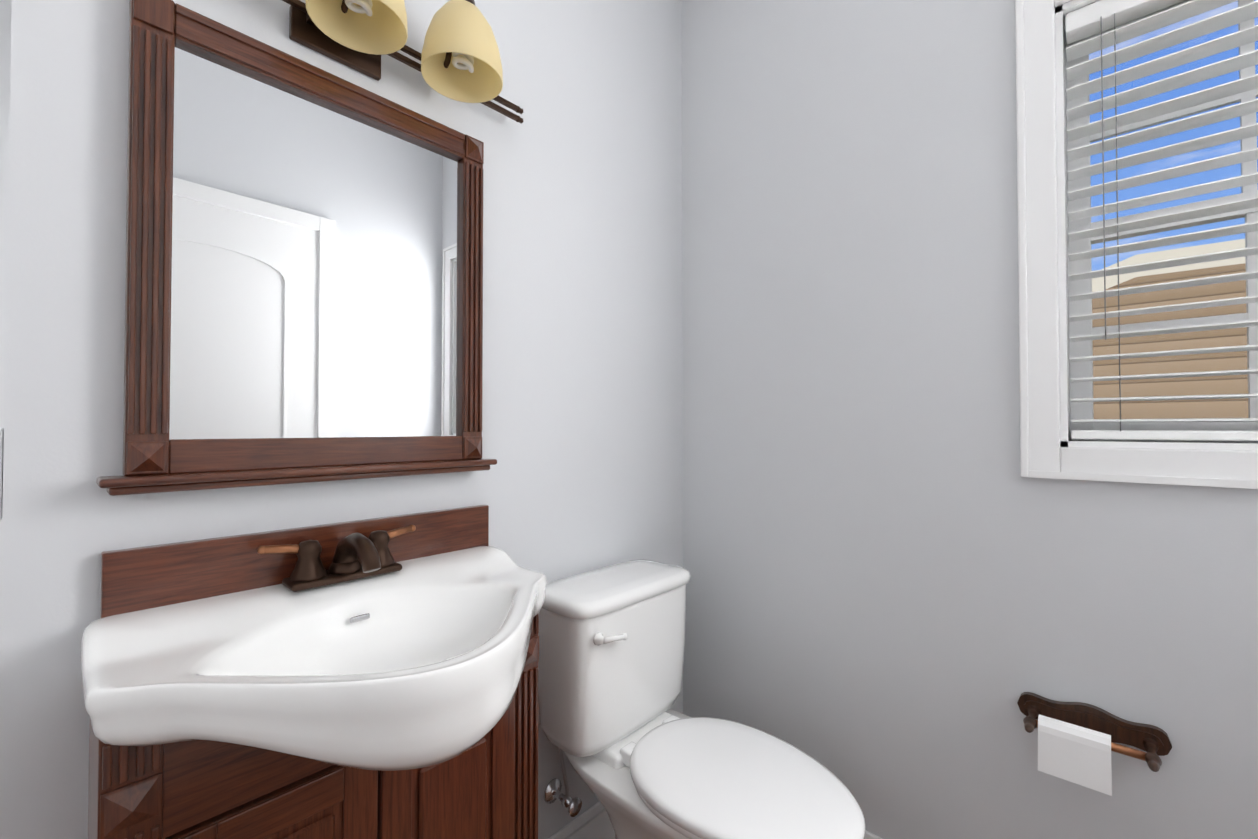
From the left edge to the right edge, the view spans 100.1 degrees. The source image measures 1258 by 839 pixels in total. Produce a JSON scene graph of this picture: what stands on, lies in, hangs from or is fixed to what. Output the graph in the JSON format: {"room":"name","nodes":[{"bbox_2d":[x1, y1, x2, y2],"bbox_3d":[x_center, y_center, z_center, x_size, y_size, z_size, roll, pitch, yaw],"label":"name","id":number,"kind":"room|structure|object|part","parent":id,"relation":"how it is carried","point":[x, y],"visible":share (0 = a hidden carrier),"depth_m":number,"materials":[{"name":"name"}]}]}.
{"room":"bathroom","nodes":[
{"label":"bathroom","id":0,"kind":"room"},
{"bbox_2d":[0,0,11,609],"bbox_3d":[-1.604,-0.209,0.893,0.100,2.750,0.965,-1,-1,42],"label":"wall","id":1,"kind":"structure","parent":0,"point":[5,33],"depth_m":1.12,"materials":[{"name":"white paint"}]},
{"bbox_2d":[0,428,3,519],"bbox_3d":[-0.841,0.071,0.699,0.072,0.120,0.014,-1,-1,42],"label":"light switch","id":2,"kind":"object","parent":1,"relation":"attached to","point":[1,459],"visible":0.5,"depth_m":0.68,"materials":[{"name":"white"}]},
{"bbox_2d":[0,0,682,838],"bbox_3d":[-0.345,-0.204,1.234,0.100,2.750,1.435,-1,-1,42],"label":"wall","id":3,"kind":"structure","parent":0,"point":[582,326],"depth_m":1.15,"materials":[{"name":"white paint"}]},
{"bbox_2d":[96,0,496,495],"bbox_3d":[-0.507,-0.252,0.932,0.063,0.715,0.603,-1,-1,42],"label":"mirror","id":4,"kind":"object","parent":3,"relation":"attached to","point":[304,277],"visible":1,"depth_m":0.88,"materials":[{"name":"brown wood"}]},
{"bbox_2d":[282,0,523,123],"bbox_3d":[-0.458,-0.740,0.895,0.197,0.176,0.768,-1,-1,42],"label":"sconce","id":5,"kind":"object","parent":3,"relation":"attached to","point":[459,58],"visible":1,"depth_m":0.95,"materials":[{"name":"beige glass"}]},
{"bbox_2d":[548,801,614,838],"bbox_3d":[-0.076,1.105,1.425,0.014,0.140,0.720,-1,-1,42],"label":"baseboard","id":6,"kind":"structure","parent":3,"relation":"attached to","point":[593,822],"depth_m":1.39,"materials":[{"name":"white wood"}]},
{"bbox_2d":[682,0,1257,838],"bbox_3d":[0.821,-0.203,1.236,1.820,2.750,0.140,-1,-1,42],"label":"wall","id":7,"kind":"structure","parent":0,"point":[906,586],"depth_m":1.27,"materials":[{"name":"white paint"}]},
{"bbox_2d":[865,830,881,838],"bbox_3d":[0.769,1.100,1.159,1.620,0.140,0.014,-1,-1,42],"label":"baseboard","id":8,"kind":"structure","parent":7,"relation":"attached to","point":[868,835],"depth_m":1.31,"materials":[{"name":"white wood"}]},
{"bbox_2d":[1017,692,1171,795],"bbox_3d":[0.871,0.618,0.998,0.228,0.111,0.120,-1,-1,42],"label":"toilet paper holder","id":9,"kind":"object","parent":7,"relation":"attached to","point":[1077,742],"visible":1,"depth_m":0.99,"materials":[{"name":"brown wood"}]},
{"bbox_2d":[1015,0,1257,488],"bbox_3d":[1.124,-0.402,0.943,0.676,1.039,0.159,-1,-1,42],"label":"window","id":10,"kind":"structure","parent":7,"relation":"in","point":[1049,448],"depth_m":1.08,"materials":[{"name":"white"}]},
{"bbox_2d":[1065,0,1257,440],"bbox_3d":[1.110,-0.403,0.927,0.516,0.881,0.055,-1,-1,42],"label":"window blinds","id":11,"kind":"object","parent":10,"relation":"attached to","point":[1097,17],"visible":0.96,"depth_m":1.01,"materials":[{"name":"white plastic"}]},
{"bbox_3d":[1.157,-0.401,0.978,0.524,0.887,0.058,-1,-1,42],"label":"window sash","id":12,"kind":"part","parent":10,"relation":"part of","materials":[{"name":"white plastic"}]},
{"bbox_3d":[-0.247,1.191,0.564,2.520,0.060,2.540,-1,-1,42],"label":"floor","id":13,"kind":"structure","parent":0,"visible":0},
{"bbox_2d":[80,505,546,838],"bbox_3d":[-0.363,0.674,0.786,0.454,0.981,0.632,-1,-1,42],"label":"bathroom vanity","id":14,"kind":"object","parent":13,"relation":"on","point":[374,678],"visible":1,"depth_m":0.74,"materials":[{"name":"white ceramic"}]},
{"bbox_2d":[100,505,488,617],"bbox_3d":[-0.519,0.234,0.944,0.019,0.095,0.604,-1,-1,42],"label":"backsplash","id":15,"kind":"structure","parent":14,"relation":"on","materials":[{"name":"brown wood"}]},
{"bbox_2d":[80,546,546,770],"bbox_3d":[-0.362,0.352,0.791,0.454,0.167,0.634,-1,-1,42],"label":"sink","id":16,"kind":"object","parent":14,"relation":"in","point":[410,662],"depth_m":0.67,"materials":[{"name":"white ceramic"}]},
{"bbox_2d":[257,525,415,591],"bbox_3d":[-0.455,0.231,0.877,0.154,0.084,0.254,-1,-1,42],"label":"faucet","id":17,"kind":"object","parent":14,"relation":"on","point":[324,558],"depth_m":0.88,"materials":[{"name":"brown metal"}]},
{"bbox_2d":[538,559,864,838],"bbox_3d":[0.139,0.780,1.145,0.709,0.781,0.416,-1,-1,42],"label":"toilet","id":18,"kind":"object","parent":13,"relation":"on","point":[645,761],"visible":0.96,"depth_m":1.14,"materials":[{"name":"white ceramic"}]},
{"bbox_3d":[-0.026,0.566,1.300,0.233,0.349,0.416,-1,-1,42],"label":"tank","id":19,"kind":"part","parent":18,"relation":"part of","materials":[{"name":"white ceramic"}]},
{"bbox_3d":[0.222,0.736,1.071,0.486,0.042,0.352,-1,-1,42],"label":"seat","id":20,"kind":"part","parent":18,"relation":"part of","materials":[{"name":"white plastic"}]},
{"label":"outside","id":21,"kind":"structure","parent":0,"visible":0},
{"bbox_3d":[6.438,1.790,5.596,20.000,0.100,13.800,-1,-1,42],"label":"ground","id":22,"kind":"structure","parent":21,"visible":0},
{"bbox_2d":[1092,239,1247,418],"bbox_3d":[6.635,0.065,6.581,15.000,3.380,4.120,-1,-1,42],"label":"neighbouring house","id":23,"kind":"structure","parent":22,"relation":"on","point":[1189,272],"depth_m":5.14,"materials":[{"name":"beige"}]}
]}

